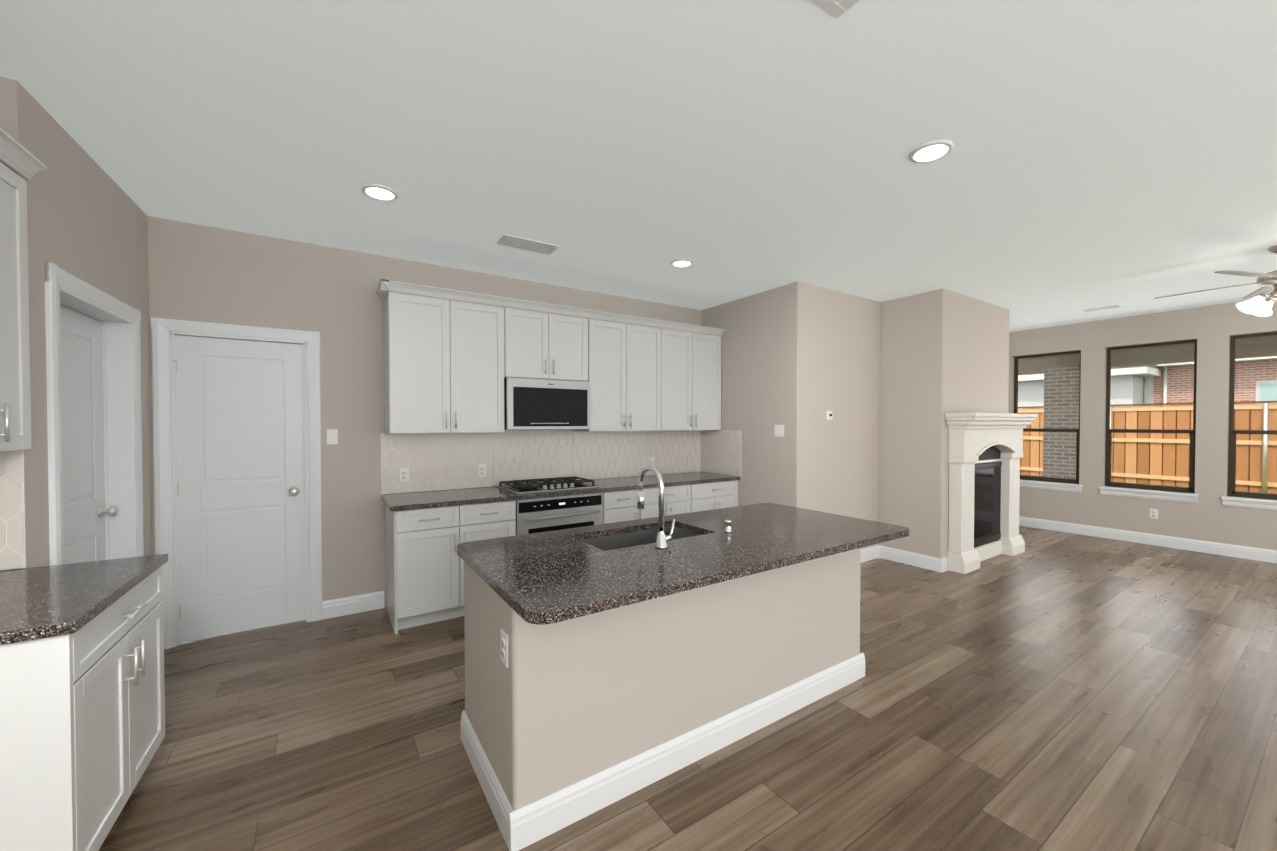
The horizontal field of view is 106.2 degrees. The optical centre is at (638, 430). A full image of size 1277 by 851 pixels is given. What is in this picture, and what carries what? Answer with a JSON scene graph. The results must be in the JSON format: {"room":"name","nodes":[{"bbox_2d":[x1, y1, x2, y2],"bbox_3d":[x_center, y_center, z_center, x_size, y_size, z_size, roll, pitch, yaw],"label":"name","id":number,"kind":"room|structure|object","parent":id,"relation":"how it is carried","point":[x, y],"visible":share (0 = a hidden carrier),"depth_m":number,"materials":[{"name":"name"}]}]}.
{"room":"kitchen","nodes":[
{"label":"kitchen","id":0,"kind":"room"},
{"bbox_2d":[0,76,152,570],"bbox_3d":[-2.842,0.038,2.440,0.160,2.800,1.420,-1,1,-31],"label":"wall","id":1,"kind":"structure","parent":0,"point":[87,219],"depth_m":2.10,"materials":[{"name":"paint"}]},
{"bbox_2d":[0,450,25,569],"bbox_3d":[-2.530,0.310,1.797,0.297,0.461,0.008,-1,1,-31],"label":"backsplash","id":2,"kind":"structure","parent":1,"relation":"attached to","point":[12,530],"depth_m":1.86,"materials":[{"name":"white tile"}]},
{"bbox_2d":[0,151,33,451],"bbox_3d":[-2.359,-0.446,1.531,0.324,1.054,0.599,-1,1,-31],"label":"upper cabinet","id":3,"kind":"object","parent":1,"relation":"attached to","point":[15,393],"depth_m":1.80,"materials":[{"name":"white wood"}]},
{"bbox_2d":[60,305,117,563],"bbox_3d":[-2.844,0.406,2.413,0.104,2.045,0.846,-1,1,-31],"label":"door","id":4,"kind":"structure","parent":1,"relation":"in","point":[85,510],"depth_m":2.54,"materials":[{"name":"white wood"}]},
{"bbox_2d":[44,262,143,565],"bbox_3d":[-2.820,0.362,2.433,0.178,2.152,1.028,-1,1,-31],"label":"door frame","id":5,"kind":"structure","parent":1,"relation":"attached to","point":[122,406],"depth_m":2.77,"materials":[{"name":"white wood"}]},
{"bbox_2d":[147,216,701,606],"bbox_3d":[-1.624,0.012,4.182,6.140,2.800,0.160,-1,1,-33],"label":"wall","id":6,"kind":"structure","parent":0,"point":[199,273],"depth_m":3.63,"materials":[{"name":"paint"}]},
{"bbox_2d":[151,317,322,649],"bbox_3d":[-2.768,0.348,3.367,0.901,2.152,0.090,-1,1,-33],"label":"door frame","id":7,"kind":"structure","parent":6,"relation":"attached to","point":[164,331],"depth_m":3.17,"materials":[{"name":"white wood"}]},
{"bbox_2d":[173,335,305,642],"bbox_3d":[-2.761,0.392,3.346,0.718,2.045,0.104,-1,1,-33],"label":"pantry door","id":8,"kind":"structure","parent":6,"relation":"in","point":[240,477],"depth_m":3.35,"materials":[{"name":"white wood"}]},
{"bbox_2d":[326,429,337,444],"bbox_3d":[-2.315,0.050,3.623,0.072,0.116,0.014,-1,1,-33],"label":"light switch","id":9,"kind":"object","parent":6,"relation":"attached to","point":[332,436],"visible":1,"depth_m":3.62,"materials":[{"name":"white plastic"}]},
{"bbox_2d":[323,591,383,618],"bbox_3d":[-2.202,1.353,3.716,0.411,0.133,0.016,-1,1,-33],"label":"baseboard","id":10,"kind":"structure","parent":6,"relation":"attached to","point":[333,608],"depth_m":3.71,"materials":[{"name":"white wood"}]},
{"bbox_2d":[380,287,515,433],"bbox_3d":[-1.541,-0.506,3.917,0.923,1.052,0.339,-1,1,-33],"label":"upper cabinet","id":11,"kind":"object","parent":6,"relation":"attached to","point":[453,359],"depth_m":3.74,"materials":[{"name":"white wood"}]},
{"bbox_2d":[516,307,591,382],"bbox_3d":[-0.880,-0.743,4.347,0.778,0.589,0.339,-1,1,-33],"label":"upper cabinet","id":12,"kind":"object","parent":6,"relation":"attached to","point":[551,345],"depth_m":4.23,"materials":[{"name":"white wood"}]},
{"bbox_2d":[504,377,589,429],"bbox_3d":[-0.866,-0.224,4.334,0.770,0.439,0.385,-1,1,-33],"label":"over-the-range microwave","id":13,"kind":"object","parent":12,"relation":"attached to","point":[538,404],"visible":0.98,"depth_m":4.15,"materials":[{"name":"grey metal"}]},
{"bbox_2d":[380,430,740,493],"bbox_3d":[-0.478,0.247,4.450,3.330,0.509,0.653,-1,1,-33],"label":"backsplash","id":14,"kind":"structure","parent":6,"relation":"attached to","point":[439,461],"depth_m":4.55,"materials":[{"name":"white tile"}]},
{"bbox_2d":[399,467,408,481],"bbox_3d":[-1.902,0.361,3.890,0.072,0.116,0.009,-1,1,-33],"label":"outlet","id":15,"kind":"object","parent":14,"relation":"attached to","point":[403,474],"visible":1,"depth_m":3.89,"materials":[{"name":"white plastic"}]},
{"bbox_2d":[478,464,485,476],"bbox_3d":[-1.379,0.356,4.234,0.072,0.116,0.009,-1,1,-33],"label":"outlet","id":16,"kind":"object","parent":14,"relation":"attached to","point":[481,470],"visible":1,"depth_m":4.23,"materials":[{"name":"white plastic"}]},
{"bbox_2d":[649,457,653,465],"bbox_3d":[0.142,0.352,5.233,0.072,0.116,0.009,-1,1,-33],"label":"outlet","id":17,"kind":"object","parent":14,"relation":"attached to","point":[651,461],"visible":0.88,"depth_m":5.23,"materials":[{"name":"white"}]},
{"bbox_2d":[573,315,667,431],"bbox_3d":[-0.209,-0.518,4.792,0.950,1.052,0.339,-1,1,-33],"label":"upper cabinet","id":18,"kind":"object","parent":6,"relation":"attached to","point":[629,385],"depth_m":4.66,"materials":[{"name":"white wood"}]},
{"bbox_2d":[668,327,721,430],"bbox_3d":[0.460,-0.525,5.231,0.888,1.052,0.339,-1,1,-33],"label":"upper cabinet","id":19,"kind":"object","parent":6,"relation":"attached to","point":[694,357],"depth_m":5.11,"materials":[{"name":"white wood"}]},
{"bbox_2d":[0,0,1276,331],"bbox_3d":[2.290,-1.421,2.329,10.670,0.120,7.520,-1,1,-33],"label":"ceiling","id":20,"kind":"structure","parent":0,"point":[1112,152],"depth_m":2.20,"materials":[{"name":"paint"}]},
{"bbox_2d":[361,184,397,200],"bbox_3d":[-1.481,-1.360,2.748,0.188,0.012,0.188,-1,1,-33],"label":"recessed light","id":21,"kind":"object","parent":20,"relation":"in","point":[379,192],"visible":1,"depth_m":2.73,"materials":[{"name":"white plastic"}]},
{"bbox_2d":[496,234,559,254],"bbox_3d":[-0.818,-1.374,3.554,0.420,0.009,0.200,-1,1,-33],"label":"ceiling vent","id":22,"kind":"object","parent":20,"relation":"in","point":[525,244],"visible":1,"depth_m":3.54,"materials":[{"name":"white metal"}]},
{"bbox_2d":[671,259,692,266],"bbox_3d":[0.359,-1.378,3.957,0.188,0.012,0.188,-1,1,-33],"label":"recessed light","id":23,"kind":"object","parent":20,"relation":"in","point":[681,263],"visible":1,"depth_m":3.94,"materials":[{"name":"white plastic"}]},
{"bbox_2d":[814,0,858,17],"bbox_3d":[0.555,-1.338,1.137,0.620,0.009,0.610,-1,1,-33],"label":"ceiling vent","id":24,"kind":"object","parent":20,"relation":"in","point":[836,8],"visible":1,"depth_m":1.51,"materials":[{"name":"white"}]},
{"bbox_2d":[909,140,953,162],"bbox_3d":[1.424,-1.354,2.336,0.188,0.012,0.188,-1,1,-33],"label":"recessed light","id":25,"kind":"object","parent":20,"relation":"in","point":[931,151],"visible":0.96,"depth_m":2.32,"materials":[{"name":"white plastic"}]},
{"bbox_2d":[1083,305,1121,311],"bbox_3d":[5.344,-1.403,5.521,0.140,0.009,0.300,-1,1,-33],"label":"ceiling vent","id":26,"kind":"object","parent":20,"relation":"in","point":[1101,308],"visible":0.98,"depth_m":5.51,"materials":[{"name":"white metal"}]},
{"bbox_2d":[1154,245,1276,316],"bbox_3d":[4.801,-1.067,3.625,1.295,0.624,1.245,-1,1,-33],"label":"ceiling fan","id":27,"kind":"object","parent":20,"relation":"hanging from","point":[1267,283],"visible":1,"depth_m":3.63,"materials":[{"name":"silver metal"}]},
{"bbox_2d":[99,526,1276,850],"bbox_3d":[2.290,1.499,2.372,10.670,0.120,7.520,-1,1,-33],"label":"floor","id":28,"kind":"structure","parent":0,"point":[1047,690],"depth_m":2.25,"materials":[{"name":"brown wood"}]},
{"bbox_2d":[0,565,164,850],"bbox_3d":[-2.128,1.017,1.562,0.729,0.868,0.824,-1,1,-31],"label":"base cabinet","id":29,"kind":"object","parent":28,"relation":"on","point":[82,722],"visible":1,"depth_m":1.43,"materials":[{"name":"white wood"}]},
{"bbox_2d":[0,554,167,644],"bbox_3d":[-2.137,0.564,1.550,0.707,0.035,0.846,-1,1,-31],"label":"countertop","id":30,"kind":"structure","parent":29,"relation":"on","point":[36,603],"depth_m":1.61,"materials":[{"name":"stone"}]},
{"bbox_2d":[385,500,515,634],"bbox_3d":[-1.490,0.984,3.806,0.865,0.868,0.602,-1,1,-33],"label":"base cabinet","id":31,"kind":"object","parent":28,"relation":"on","point":[424,572],"depth_m":3.48,"materials":[{"name":"white wood"}]},
{"bbox_2d":[381,472,739,510],"bbox_3d":[-0.482,0.521,4.459,3.329,0.035,0.641,-1,1,-33],"label":"countertop","id":32,"kind":"structure","parent":31,"relation":"on","point":[418,500],"depth_m":3.94,"materials":[{"name":"stone"}]},
{"bbox_2d":[497,476,599,493],"bbox_3d":[-0.795,0.478,4.247,0.760,0.052,0.517,-1,1,-33],"label":"cooktop","id":33,"kind":"object","parent":32,"relation":"in","point":[540,485],"visible":1,"depth_m":4.16,"materials":[{"name":"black metal"}]},
{"bbox_2d":[603,488,648,523],"bbox_3d":[-0.284,0.972,4.597,0.450,0.868,0.601,-1,1,-33],"label":"base cabinet","id":34,"kind":"object","parent":28,"relation":"on","point":[618,506],"depth_m":4.34,"materials":[{"name":"white wood"}]},
{"bbox_2d":[516,492,602,534],"bbox_3d":[-0.782,0.925,4.230,0.773,0.755,0.646,-1,1,-33],"label":"oven","id":35,"kind":"object","parent":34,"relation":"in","point":[538,515],"visible":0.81,"depth_m":3.98,"materials":[{"name":"grey metal"}]},
{"bbox_2d":[460,527,864,850],"bbox_3d":[0.230,1.003,2.531,2.103,0.868,0.773,-1,1,-33],"label":"kitchen island","id":36,"kind":"object","parent":28,"relation":"on","point":[553,708],"depth_m":1.98,"materials":[{"name":"paint"}]},
{"bbox_2d":[501,628,507,667],"bbox_3d":[-0.481,0.779,1.714,0.009,0.116,0.072,-1,1,-33],"label":"outlet","id":37,"kind":"object","parent":36,"relation":"attached to","point":[504,647],"visible":1,"depth_m":1.70,"materials":[{"name":"white plastic"}]},
{"bbox_2d":[457,503,908,624],"bbox_3d":[0.311,0.550,2.428,2.160,0.035,1.020,-1,1,-33],"label":"island countertop","id":38,"kind":"structure","parent":36,"relation":"on","point":[547,577],"depth_m":2.07,"materials":[{"name":"stone"}]},
{"bbox_2d":[581,527,700,550],"bbox_3d":[0.027,0.678,2.471,0.682,0.215,0.382,-1,1,-33],"label":"sink","id":39,"kind":"object","parent":38,"relation":"in","point":[607,543],"visible":0.04,"depth_m":2.65,"materials":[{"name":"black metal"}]},
{"bbox_2d":[637,466,675,548],"bbox_3d":[0.082,0.350,2.273,0.110,0.368,0.217,-1,1,-33],"label":"faucet","id":40,"kind":"object","parent":38,"relation":"on","point":[662,538],"visible":1,"depth_m":2.19,"materials":[{"name":"silver metal"}]},
{"bbox_2d":[724,520,731,531],"bbox_3d":[0.470,0.500,2.514,0.042,0.060,0.042,-1,1,-33],"label":"soap dispenser","id":41,"kind":"object","parent":38,"relation":"on","point":[728,525],"visible":1,"depth_m":2.50,"materials":[{"name":"silver metal"}]},
{"bbox_2d":[649,484,696,517],"bbox_3d":[0.106,0.968,4.853,0.731,0.868,0.601,-1,1,-33],"label":"base cabinet","id":42,"kind":"object","parent":28,"relation":"on","point":[680,499],"depth_m":4.66,"materials":[{"name":"white wood"}]},
{"bbox_2d":[697,480,737,511],"bbox_3d":[0.607,0.963,5.183,0.721,0.868,0.601,-1,1,-33],"label":"base cabinet","id":43,"kind":"object","parent":28,"relation":"on","point":[713,495],"depth_m":4.95,"materials":[{"name":"white wood"}]},
{"bbox_2d":[945,412,1036,573],"bbox_3d":[3.758,0.612,5.073,1.565,1.575,0.270,-1,1,-33],"label":"fireplace","id":44,"kind":"object","parent":28,"relation":"on","point":[985,455],"visible":1,"depth_m":5.07,"materials":[{"name":"stone"}]},
{"bbox_2d":[701,282,879,548],"bbox_3d":[1.692,-0.006,5.444,1.388,2.800,1.368,-1,1,-33],"label":"wall","id":45,"kind":"structure","parent":0,"point":[799,360],"depth_m":4.84,"materials":[{"name":"paint"}]},
{"bbox_2d":[774,425,783,436],"bbox_3d":[1.365,0.005,4.662,0.014,0.116,0.118,-1,1,-33],"label":"light switch","id":46,"kind":"object","parent":45,"relation":"attached to","point":[778,430],"visible":1,"depth_m":4.66,"materials":[{"name":"white plastic"}]},
{"bbox_2d":[826,411,832,419],"bbox_3d":[1.895,-0.146,4.743,0.085,0.085,0.020,-1,1,-33],"label":"thermostat","id":47,"kind":"object","parent":45,"relation":"attached to","point":[829,416],"visible":0.98,"depth_m":4.73,"materials":[{"name":"white plastic"}]},
{"bbox_2d":[860,545,878,562],"bbox_3d":[2.066,1.335,4.881,1.406,0.133,0.016,-1,1,-33],"label":"baseboard","id":48,"kind":"structure","parent":45,"relation":"attached to","point":[870,553],"depth_m":5.15,"materials":[{"name":"white wood"}]},
{"bbox_2d":[879,289,1008,557],"bbox_3d":[3.066,-0.016,6.067,1.590,2.800,2.160,-1,1,-33],"label":"wall","id":49,"kind":"structure","parent":0,"point":[943,352],"depth_m":4.98,"materials":[{"name":"paint"}]},
{"bbox_2d":[879,545,946,572],"bbox_3d":[2.831,1.334,4.983,0.016,0.133,0.606,-1,1,-33],"label":"baseboard","id":50,"kind":"structure","parent":49,"relation":"attached to","point":[906,557],"depth_m":4.95,"materials":[{"name":"white wood"}]},
{"bbox_2d":[1008,300,1276,549],"bbox_3d":[6.998,0.004,4.755,0.160,2.800,6.048,-1,1,-33],"label":"wall","id":51,"kind":"structure","parent":0,"point":[1211,330],"depth_m":5.72,"materials":[{"name":"paint"}]},
{"bbox_2d":[1014,351,1082,492],"bbox_3d":[5.682,-0.124,6.696,0.175,1.888,0.830,-1,1,-33],"label":"window","id":52,"kind":"structure","parent":51,"relation":"in","point":[1043,478],"depth_m":6.67,"materials":[{"name":"clear glass"}]},
{"bbox_2d":[1019,516,1276,562],"bbox_3d":[6.924,1.338,4.727,0.016,0.133,6.050,-1,1,-33],"label":"baseboard","id":53,"kind":"structure","parent":51,"relation":"attached to","point":[1259,554],"depth_m":5.76,"materials":[{"name":"white wood"}]},
{"bbox_2d":[1098,340,1198,502],"bbox_3d":[6.231,-0.112,5.860,0.175,1.888,0.850,-1,1,-33],"label":"window","id":54,"kind":"structure","parent":51,"relation":"in","point":[1109,450],"depth_m":5.86,"materials":[{"name":"clear glass"}]},
{"bbox_2d":[1150,509,1157,518],"bbox_3d":[6.225,1.008,5.789,0.009,0.116,0.072,-1,1,-33],"label":"outlet","id":55,"kind":"object","parent":51,"relation":"attached to","point":[1154,513],"visible":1,"depth_m":5.78,"materials":[{"name":"white plastic"}]},
{"bbox_2d":[1221,332,1276,510],"bbox_3d":[6.786,-0.099,5.016,0.175,1.888,0.850,-1,1,-33],"label":"window","id":56,"kind":"structure","parent":51,"relation":"in","point":[1232,462],"depth_m":5.26,"materials":[{"name":"clear glass"}]},
{"label":"outside","id":57,"kind":"structure","parent":0,"visible":0},
{"bbox_2d":[1025,475,1273,493],"bbox_3d":[28.640,1.284,18.010,50.510,0.050,70.000,-1,1,-33],"label":"ground","id":58,"kind":"structure","parent":57,"point":[1165,485],"depth_m":11.72,"materials":[{"name":"green plant"}]},
{"bbox_2d":[1018,401,1276,493],"bbox_3d":[15.645,0.419,7.064,0.177,1.998,46.000,-1,1,-33],"label":"fence","id":59,"kind":"object","parent":58,"relation":"on","point":[1154,448],"depth_m":11.54,"materials":[{"name":"brown wood"}]},
{"bbox_2d":[1018,356,1276,408],"bbox_3d":[19.690,-2.416,14.467,10.900,7.448,30.600,-1,1,-33],"label":"neighbor house","id":60,"kind":"structure","parent":58,"relation":"on","point":[1185,371],"depth_m":13.76,"materials":[{"name":"red brick"}]},
{"bbox_3d":[7.301,1.393,7.519,3.320,0.039,7.100,-1,1,-33],"label":"patio slab","id":61,"kind":"object","parent":58,"relation":"on","visible":0},
{"bbox_2d":[1043,366,1079,478],"bbox_3d":[8.931,0.136,7.177,0.490,2.465,4.386,-1,1,-39],"label":"brick pier","id":62,"kind":"structure","parent":61,"relation":"on","point":[1047,416],"depth_m":8.55,"materials":[{"name":"brick"}]},
{"bbox_2d":[1018,335,1276,373],"bbox_3d":[7.308,-1.321,7.423,3.270,0.430,6.600,-1,1,-33],"label":"roof","id":63,"kind":"structure","parent":62,"relation":"on","point":[1180,350],"depth_m":7.95,"materials":[{"name":"beige"}]}
]}

